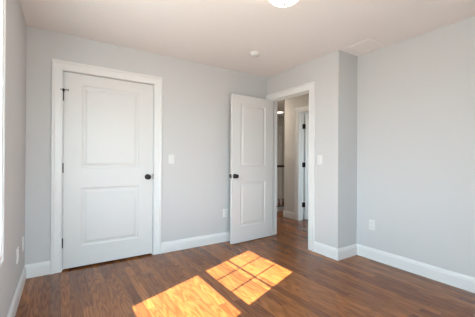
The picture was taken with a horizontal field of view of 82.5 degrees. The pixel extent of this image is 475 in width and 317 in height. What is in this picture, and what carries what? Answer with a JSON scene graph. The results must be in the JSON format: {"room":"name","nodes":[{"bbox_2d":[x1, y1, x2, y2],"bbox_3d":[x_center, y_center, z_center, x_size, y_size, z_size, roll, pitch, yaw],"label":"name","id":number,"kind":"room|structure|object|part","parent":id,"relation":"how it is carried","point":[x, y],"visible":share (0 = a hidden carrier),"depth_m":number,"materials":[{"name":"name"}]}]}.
{"room":"empty bedroom","nodes":[
{"label":"empty bedroom","id":0,"kind":"room"},
{"bbox_2d":[0,0,26,316],"bbox_3d":[-1.264,-0.063,1.283,0.140,2.440,4.670,0,0,-33],"label":"wall","id":1,"kind":"structure","parent":0,"point":[16,27],"depth_m":1.98,"materials":[{"name":"grey paint"}]},
{"bbox_2d":[0,0,5,266],"bbox_3d":[-1.128,-0.203,1.092,0.160,1.580,0.989,0,0,-33],"label":"window","id":2,"kind":"structure","parent":1,"relation":"in","point":[2,2],"depth_m":1.52,"materials":[{"name":"white paint"}]},
{"bbox_2d":[17,247,18,262],"bbox_3d":[-1.754,0.771,2.164,0.009,0.117,0.072,0,0,-33],"label":"wall outlet","id":3,"kind":"object","parent":1,"relation":"attached to","point":[17,247],"visible":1,"depth_m":2.15,"materials":[{"name":"white plastic"}]},
{"bbox_2d":[7,261,49,316],"bbox_3d":[-0.942,1.092,1.091,0.207,0.132,3.753,0,0,-33],"label":"baseboard","id":4,"kind":"structure","parent":1,"relation":"attached to","point":[41,268],"depth_m":2.60,"materials":[{"name":"white paint"}]},
{"bbox_2d":[25,26,266,264],"bbox_3d":[-0.827,-0.055,3.473,2.979,2.440,0.120,0,0,-33],"label":"wall","id":5,"kind":"structure","parent":0,"point":[196,97],"depth_m":3.41,"materials":[{"name":"grey paint"}]},
{"bbox_2d":[50,59,161,273],"bbox_3d":[-1.420,0.082,3.050,1.118,2.157,0.183,0,0,-33],"label":"door","id":6,"kind":"structure","parent":5,"relation":"in","point":[106,123],"depth_m":2.99,"materials":[{"name":"white paint"}]},
{"bbox_2d":[169,155,173,163],"bbox_3d":[-0.826,0.010,3.396,0.072,0.117,0.010,0,0,-33],"label":"light switch","id":7,"kind":"object","parent":5,"relation":"attached to","point":[171,157],"visible":1,"depth_m":3.39,"materials":[{"name":"white plastic"}]},
{"bbox_2d":[161,231,229,253],"bbox_3d":[-0.253,1.104,3.767,1.640,0.132,0.014,0,0,-33],"label":"baseboard","id":8,"kind":"structure","parent":5,"relation":"attached to","point":[175,245],"depth_m":3.56,"materials":[{"name":"white paint"}]},
{"bbox_2d":[223,209,227,216],"bbox_3d":[-0.170,0.770,3.824,0.072,0.117,0.009,0,0,-33],"label":"wall outlet","id":9,"kind":"object","parent":5,"relation":"attached to","point":[225,211],"visible":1,"depth_m":3.82,"materials":[{"name":"white plastic"}]},
{"bbox_2d":[15,198,474,316],"bbox_3d":[0.868,1.217,3.963,6.652,0.080,6.840,0,0,-33],"label":"floor","id":10,"kind":"structure","parent":0,"point":[277,275],"depth_m":2.45,"materials":[{"name":"brown wood"}]},
{"bbox_2d":[277,165,283,211],"bbox_3d":[1.655,0.671,6.560,2.270,1.035,0.072,0,0,-33],"label":"stair railing","id":11,"kind":"object","parent":10,"relation":"on","point":[280,207],"visible":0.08,"depth_m":6.08,"materials":[{"name":"black metal"}]},
{"bbox_2d":[20,0,474,116],"bbox_3d":[0.883,-1.313,3.970,6.652,0.100,6.840,0,0,-33],"label":"ceiling","id":12,"kind":"structure","parent":0,"point":[218,33],"depth_m":2.57,"materials":[{"name":"white paint"}]},
{"bbox_2d":[250,51,260,56],"bbox_3d":[0.212,-1.248,3.254,0.132,0.042,0.132,0,0,-33],"label":"smoke detector","id":13,"kind":"object","parent":12,"relation":"attached to","point":[252,53],"visible":1,"depth_m":3.21,"materials":[{"name":"white plastic"}]},
{"bbox_2d":[269,0,297,6],"bbox_3d":[0.349,-1.206,2.014,0.296,0.132,0.296,0,0,-33],"label":"ceiling lamp","id":14,"kind":"object","parent":12,"relation":"attached to","point":[280,3],"visible":1,"depth_m":2.02,"materials":[{"name":"white glass"}]},
{"bbox_2d":[345,38,383,52],"bbox_3d":[1.427,-1.258,3.042,0.294,0.009,0.284,0,0,-33],"label":"ceiling vent","id":15,"kind":"object","parent":12,"relation":"in","point":[368,44],"visible":1,"depth_m":3.02,"materials":[{"name":"white metal"}]},
{"bbox_2d":[277,116,284,198],"bbox_3d":[0.419,-0.036,7.533,3.293,2.440,0.120,0,0,-33],"label":"wall","id":16,"kind":"structure","parent":0,"point":[280,120],"depth_m":8.06,"materials":[{"name":"grey paint"}]},
{"bbox_2d":[277,125,281,198],"bbox_3d":[0.893,0.109,7.804,0.950,2.157,0.183,0,0,-33],"label":"door","id":17,"kind":"structure","parent":16,"relation":"in","point":[279,128],"depth_m":7.98,"materials":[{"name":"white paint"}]},
{"bbox_2d":[284,94,308,211],"bbox_3d":[1.577,-0.037,4.659,0.120,2.440,2.103,0,0,-33],"label":"wall","id":18,"kind":"structure","parent":0,"point":[291,104],"depth_m":5.37,"materials":[{"name":"grey paint"}]},
{"bbox_2d":[283,210,293,218],"bbox_3d":[1.524,1.120,5.706,1.214,0.132,0.319,0,0,-33],"label":"baseboard","id":19,"kind":"structure","parent":18,"relation":"attached to","point":[288,214],"depth_m":5.38,"materials":[{"name":"white paint"}]},
{"bbox_2d":[294,105,308,219],"bbox_3d":[1.740,0.107,5.088,0.906,2.157,0.950,0,0,-33],"label":"door","id":20,"kind":"structure","parent":18,"relation":"in","point":[301,170],"depth_m":5.21,"materials":[{"name":"white paint"}]},
{"bbox_3d":[1.488,0.105,4.925,0.022,2.157,0.950,0,0,-33],"label":"casing","id":21,"kind":"part","parent":20,"relation":"part of","materials":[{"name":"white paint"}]},
{"bbox_3d":[1.429,0.151,4.886,0.120,2.064,0.760,0,0,-33],"label":"frame","id":22,"kind":"part","parent":20,"relation":"part of","materials":[{"name":"white paint"}]},
{"bbox_2d":[267,50,344,248],"bbox_3d":[0.086,-0.045,4.913,0.120,2.440,4.153,0,0,-33],"label":"wall","id":23,"kind":"structure","parent":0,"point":[327,71],"depth_m":3.26,"materials":[{"name":"grey paint"}]},
{"bbox_2d":[229,81,314,251],"bbox_3d":[0.455,0.095,3.657,0.911,2.157,0.961,0,0,-33],"label":"door","id":24,"kind":"structure","parent":23,"relation":"attached to","point":[253,167],"depth_m":3.84,"materials":[{"name":"white paint"}]},
{"bbox_3d":[0.768,0.144,3.860,0.120,2.064,0.771,0,0,-33],"label":"frame","id":25,"kind":"part","parent":24,"relation":"part of","materials":[{"name":"white paint"}]},
{"bbox_3d":[0.708,0.097,3.822,0.022,2.157,0.959,0,0,-33],"label":"casing","id":26,"kind":"part","parent":24,"relation":"part of","materials":[{"name":"white paint"}]},
{"bbox_2d":[317,155,321,164],"bbox_3d":[1.017,0.018,3.358,0.010,0.117,0.072,0,0,-33],"label":"light switch","id":27,"kind":"object","parent":23,"relation":"attached to","point":[319,157],"visible":1,"depth_m":3.35,"materials":[{"name":"white plastic"}]},
{"bbox_2d":[344,52,357,246],"bbox_3d":[1.651,-0.040,3.524,0.993,2.440,0.120,0,0,-33],"label":"wall","id":28,"kind":"structure","parent":0,"point":[350,180],"depth_m":3.27,"materials":[{"name":"grey paint"}]},
{"bbox_2d":[357,16,474,277],"bbox_3d":[2.223,-0.040,2.294,0.120,2.440,2.567,0,0,-33],"label":"wall","id":29,"kind":"structure","parent":0,"point":[416,95],"depth_m":2.74,"materials":[{"name":"grey paint"}]},
{"bbox_2d":[369,220,374,230],"bbox_3d":[1.571,0.779,3.169,0.009,0.117,0.072,0,0,-33],"label":"wall outlet","id":30,"kind":"object","parent":29,"relation":"attached to","point":[371,222],"visible":1,"depth_m":3.16,"materials":[{"name":"white plastic"}]},
{"bbox_2d":[314,241,474,292],"bbox_3d":[0.644,1.103,1.548,3.325,0.132,2.794,0,0,-33],"label":"baseboard","id":31,"kind":"structure","parent":29,"relation":"attached to","point":[455,279],"depth_m":2.88,"materials":[{"name":"white paint"}]}
]}

